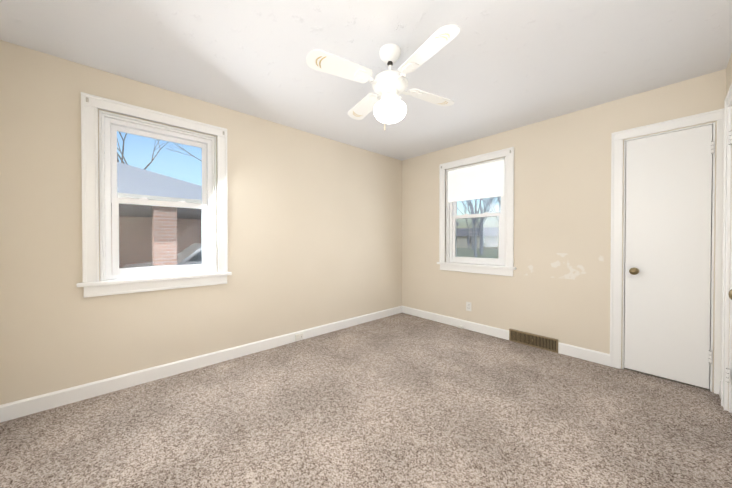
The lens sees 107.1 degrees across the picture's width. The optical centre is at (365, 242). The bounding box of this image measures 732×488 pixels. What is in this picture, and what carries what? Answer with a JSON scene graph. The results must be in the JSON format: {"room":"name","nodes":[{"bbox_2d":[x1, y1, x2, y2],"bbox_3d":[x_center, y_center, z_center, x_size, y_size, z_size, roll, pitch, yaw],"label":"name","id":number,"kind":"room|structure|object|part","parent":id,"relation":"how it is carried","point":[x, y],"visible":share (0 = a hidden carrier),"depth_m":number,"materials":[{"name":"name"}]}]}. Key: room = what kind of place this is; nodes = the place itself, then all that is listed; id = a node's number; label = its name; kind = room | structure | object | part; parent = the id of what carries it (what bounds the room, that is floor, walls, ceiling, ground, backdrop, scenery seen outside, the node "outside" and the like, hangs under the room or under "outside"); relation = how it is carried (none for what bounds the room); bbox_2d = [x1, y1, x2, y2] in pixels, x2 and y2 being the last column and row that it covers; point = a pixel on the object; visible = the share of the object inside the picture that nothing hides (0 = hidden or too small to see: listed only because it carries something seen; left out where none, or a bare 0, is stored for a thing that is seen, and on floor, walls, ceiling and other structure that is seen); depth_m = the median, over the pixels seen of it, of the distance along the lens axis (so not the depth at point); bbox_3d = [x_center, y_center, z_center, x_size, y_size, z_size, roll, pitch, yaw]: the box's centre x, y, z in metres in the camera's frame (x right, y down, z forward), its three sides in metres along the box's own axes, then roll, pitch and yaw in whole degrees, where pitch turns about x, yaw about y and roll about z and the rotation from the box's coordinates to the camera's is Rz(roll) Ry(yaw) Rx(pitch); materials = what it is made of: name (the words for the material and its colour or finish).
{"room":"empty bedroom","nodes":[
{"label":"empty bedroom","id":0,"kind":"room"},
{"bbox_2d":[0,40,401,404],"bbox_3d":[-0.943,-0.085,3.091,4.275,2.440,0.160,0,1,-42],"label":"wall","id":1,"kind":"structure","parent":0,"point":[314,230],"depth_m":2.35,"materials":[{"name":"paint"}]},
{"bbox_2d":[76,92,231,297],"bbox_3d":[-1.736,-0.346,2.324,1.026,1.485,0.183,0,1,-42],"label":"window","id":2,"kind":"structure","parent":1,"relation":"in","point":[118,280],"depth_m":2.19,"materials":[{"name":"white wood"}]},
{"bbox_2d":[99,110,216,280],"bbox_3d":[-1.757,-0.356,2.347,0.789,1.284,0.150,0,1,-42],"label":"liner","id":3,"kind":"object","parent":2,"relation":"attached to","point":[102,114],"visible":0.92,"depth_m":2.14,"materials":[{"name":"white wood"}]},
{"bbox_3d":[-1.769,-0.343,2.361,0.734,1.255,0.085,0,1,-42],"label":"frame","id":4,"kind":"part","parent":2,"relation":"part of","materials":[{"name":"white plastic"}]},
{"bbox_3d":[-1.770,-0.348,2.362,0.602,1.113,0.039,0,1,-42],"label":"glass","id":5,"kind":"part","parent":2,"relation":"part of","materials":[{"name":"clear glass"}]},
{"bbox_2d":[119,204,201,267],"bbox_3d":[-1.794,-0.046,2.391,0.666,0.600,0.007,0,1,-42],"label":"screen","id":6,"kind":"object","parent":2,"relation":"attached to","point":[169,236],"depth_m":2.37,"materials":[{"name":"grey metal"}]},
{"bbox_2d":[0,306,401,422],"bbox_3d":[-0.884,1.081,3.036,3.955,0.108,0.016,0,1,-42],"label":"baseboard","id":7,"kind":"structure","parent":1,"relation":"attached to","point":[29,406],"depth_m":2.25,"materials":[{"name":"white wood"}]},
{"bbox_2d":[295,333,302,340],"bbox_3d":[-0.768,1.088,3.110,0.090,0.070,0.029,0,1,-42],"label":"phone jack","id":8,"kind":"object","parent":1,"relation":"attached to","point":[298,337],"visible":0.98,"depth_m":3.10,"materials":[{"name":"white plastic"}]},
{"bbox_2d":[0,313,731,487],"bbox_3d":[0.162,1.171,1.877,4.275,0.050,3.460,0,1,-42],"label":"floor","id":9,"kind":"structure","parent":0,"point":[402,400],"depth_m":1.71,"materials":[{"name":"carpet"}]},
{"bbox_2d":[0,0,731,160],"bbox_3d":[0.162,-1.344,1.854,4.275,0.100,3.460,0,1,-42],"label":"ceiling","id":10,"kind":"structure","parent":0,"point":[493,67],"depth_m":1.83,"materials":[{"name":"white paint"}]},
{"bbox_2d":[306,24,459,130],"bbox_3d":[0.163,-1.005,1.830,0.858,0.578,0.858,0,1,16],"label":"ceiling fan","id":11,"kind":"object","parent":10,"relation":"hanging from","point":[385,102],"visible":1,"depth_m":1.73,"materials":[{"name":"white"}]},
{"bbox_3d":[0.163,-0.898,1.831,0.224,0.152,0.224,0,1,-42],"label":"globe","id":12,"kind":"part","parent":11,"relation":"part of","materials":[{"name":"white glass"}]},
{"bbox_2d":[402,69,725,391],"bbox_3d":[1.690,-0.087,3.243,0.160,2.440,3.140,0,1,-42],"label":"wall","id":13,"kind":"structure","parent":0,"point":[556,285],"depth_m":2.83,"materials":[{"name":"paint"}]},
{"bbox_2d":[466,302,470,310],"bbox_3d":[1.337,0.831,3.517,0.009,0.114,0.070,0,1,-42],"label":"outlet","id":14,"kind":"object","parent":13,"relation":"attached to","point":[468,306],"visible":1,"depth_m":3.52,"materials":[{"name":"white plastic"}]},
{"bbox_2d":[437,147,515,276],"bbox_3d":[1.410,-0.356,3.497,0.183,1.485,1.026,0,1,-42],"label":"window","id":15,"kind":"structure","parent":13,"relation":"in","point":[488,265],"depth_m":3.40,"materials":[{"name":"white wood"}]},
{"bbox_2d":[446,157,505,265],"bbox_3d":[1.434,-0.366,3.518,0.150,1.284,0.789,0,1,-42],"label":"liner","id":16,"kind":"object","parent":15,"relation":"attached to","point":[448,228],"visible":0.44,"depth_m":3.75,"materials":[{"name":"white wood"}]},
{"bbox_2d":[447,159,504,201],"bbox_3d":[1.397,-0.774,3.481,0.045,0.434,0.754,0,1,-42],"label":"window blind","id":17,"kind":"object","parent":15,"relation":"attached to","point":[486,180],"visible":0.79,"depth_m":3.43,"materials":[{"name":"fabric"}]},
{"bbox_2d":[456,216,498,257],"bbox_3d":[1.475,-0.056,3.558,0.007,0.600,0.666,0,1,-42],"label":"screen","id":18,"kind":"object","parent":15,"relation":"attached to","point":[473,249],"depth_m":3.56,"materials":[{"name":"grey metal"}]},
{"bbox_3d":[1.447,-0.354,3.530,0.085,1.255,0.734,0,1,-42],"label":"frame","id":19,"kind":"part","parent":15,"relation":"part of","materials":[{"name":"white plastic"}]},
{"bbox_3d":[1.448,-0.359,3.531,0.039,1.113,0.602,0,1,-42],"label":"glass","id":20,"kind":"part","parent":15,"relation":"part of","materials":[{"name":"clear glass"}]},
{"bbox_2d":[402,306,609,365],"bbox_3d":[1.415,1.078,3.428,0.016,0.108,2.512,0,1,-42],"label":"baseboard","id":21,"kind":"structure","parent":13,"relation":"attached to","point":[586,354],"depth_m":3.27,"materials":[{"name":"white wood"}]},
{"bbox_2d":[509,329,557,352],"bbox_3d":[1.824,1.069,2.963,0.030,0.135,0.470,0,1,-42],"label":"air vent","id":22,"kind":"object","parent":13,"relation":"in","point":[537,341],"visible":1,"depth_m":2.94,"materials":[{"name":"brown metal"}]},
{"bbox_2d":[610,108,723,393],"bbox_3d":[2.521,0.070,2.304,0.185,2.143,0.630,0,1,-42],"label":"door frame","id":23,"kind":"structure","parent":13,"relation":"attached to","point":[618,207],"depth_m":2.27,"materials":[{"name":"white wood"}]},
{"bbox_2d":[624,125,713,388],"bbox_3d":[2.478,0.112,2.235,0.109,2.034,0.483,0,1,-42],"label":"closet door","id":24,"kind":"structure","parent":13,"relation":"in","point":[668,251],"depth_m":2.23,"materials":[{"name":"white paint"}]},
{"bbox_2d":[726,54,731,411],"bbox_3d":[1.267,-0.063,0.640,4.275,2.440,0.160,0,1,-42],"label":"wall","id":25,"kind":"structure","parent":0,"point":[728,75],"depth_m":1.87,"materials":[{"name":"paint"}]},
{"bbox_2d":[719,381,720,398],"bbox_3d":[1.208,1.102,0.716,3.955,0.108,0.016,0,1,-42],"label":"baseboard","id":26,"kind":"structure","parent":25,"relation":"attached to","point":[720,389],"depth_m":2.01,"materials":[{"name":"white wood"}]},
{"bbox_2d":[721,83,731,412],"bbox_3d":[2.200,0.078,1.499,0.982,2.143,0.185,0,1,-42],"label":"door frame","id":27,"kind":"structure","parent":25,"relation":"attached to","point":[726,350],"depth_m":1.84,"materials":[{"name":"white wood"}]},
{"bbox_2d":[726,130,731,412],"bbox_3d":[2.148,0.118,1.564,0.798,2.034,0.119,0,1,-42],"label":"entry door","id":28,"kind":"structure","parent":25,"relation":"in","point":[730,292],"depth_m":1.81,"materials":[{"name":"white paint"}]},
{"label":"outside","id":29,"kind":"structure","parent":0,"visible":0},
{"bbox_2d":[456,248,500,265],"bbox_3d":[9.518,1.489,25.888,130.000,0.020,140.000,0,1,-42],"label":"lawn","id":30,"kind":"structure","parent":29,"point":[465,255],"depth_m":34.89,"materials":[{"name":"green plant"}]},
{"bbox_2d":[104,132,166,169],"bbox_3d":[-13.718,-3.263,14.050,7.687,9.628,7.855,0,1,-42],"label":"tree","id":31,"kind":"object","parent":30,"relation":"on","point":[121,159],"depth_m":15.23,"materials":[{"name":"grey plant"}]},
{"bbox_2d":[167,143,200,160],"bbox_3d":[-8.822,-4.187,18.984,8.316,11.391,8.120,0,1,-42],"label":"tree","id":32,"kind":"object","parent":30,"relation":"on","point":[181,149],"depth_m":17.45,"materials":[{"name":"grey plant"}]},
{"bbox_2d":[457,200,482,247],"bbox_3d":[18.258,-4.996,49.096,8.161,12.463,5.146,0,1,-28],"label":"tree","id":33,"kind":"object","parent":30,"relation":"on","point":[466,218],"depth_m":49.56,"materials":[{"name":"grey plant"}]},
{"bbox_2d":[466,198,481,256],"bbox_3d":[9.588,-3.961,25.257,7.067,10.816,7.480,0,1,-42],"label":"tree","id":34,"kind":"object","parent":30,"relation":"on","point":[472,212],"depth_m":25.05,"materials":[{"name":"grey plant"}]},
{"bbox_2d":[456,227,498,248],"bbox_3d":[27.295,-1.143,61.408,9.000,4.600,17.000,0,1,-42],"label":"house","id":35,"kind":"structure","parent":30,"relation":"on","point":[486,233],"depth_m":59.49,"materials":[{"name":"grey"}]},
{"bbox_2d":[461,197,499,232],"bbox_3d":[15.434,-4.430,36.835,9.378,11.540,9.762,0,1,-42],"label":"tree","id":36,"kind":"object","parent":30,"relation":"on","point":[473,209],"depth_m":37.67,"materials":[{"name":"grey plant"}]},
{"bbox_2d":[465,197,497,248],"bbox_3d":[19.324,-5.022,46.117,6.595,12.570,8.741,0,1,-42],"label":"tree","id":37,"kind":"object","parent":30,"relation":"on","point":[480,213],"depth_m":45.48,"materials":[{"name":"grey plant"}]},
{"bbox_2d":[470,197,499,254],"bbox_3d":[12.189,-4.152,30.234,8.466,11.116,6.674,0,1,-42],"label":"tree","id":38,"kind":"object","parent":30,"relation":"on","point":[480,225],"depth_m":30.23,"materials":[{"name":"grey plant"}]},
{"bbox_2d":[480,197,493,253],"bbox_3d":[15.321,-4.956,32.761,7.081,12.668,8.406,0,1,-42],"label":"tree","id":39,"kind":"object","parent":30,"relation":"on","point":[483,224],"depth_m":33.66,"materials":[{"name":"grey plant"}]},
{"bbox_2d":[479,199,498,250],"bbox_3d":[19.254,-4.625,39.945,7.920,11.881,6.910,0,1,-42],"label":"tree","id":40,"kind":"object","parent":30,"relation":"on","point":[487,217],"depth_m":40.65,"materials":[{"name":"grey plant"}]},
{"bbox_2d":[483,197,500,220],"bbox_3d":[12.782,-4.187,27.156,9.576,11.244,8.541,0,1,-42],"label":"tree","id":41,"kind":"object","parent":30,"relation":"on","point":[492,208],"depth_m":27.18,"materials":[{"name":"grey plant"}]},
{"bbox_3d":[-17.330,1.746,-2.575,52.000,0.020,13.339,0,1,-42],"label":"driveway","id":42,"kind":"object","parent":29,"visible":0},
{"bbox_2d":[122,243,201,267],"bbox_3d":[-4.556,0.799,8.001,4.350,1.656,1.760,0,1,-42],"label":"car","id":43,"kind":"object","parent":42,"relation":"on","point":[184,250],"depth_m":7.04,"materials":[{"name":"white paint"}]},
{"bbox_2d":[105,162,458,267],"bbox_3d":[-7.771,-0.621,9.203,26.000,4.500,9.310,0,1,-42],"label":"neighboring house","id":44,"kind":"structure","parent":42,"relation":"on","point":[133,193],"depth_m":6.87,"materials":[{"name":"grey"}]}
]}

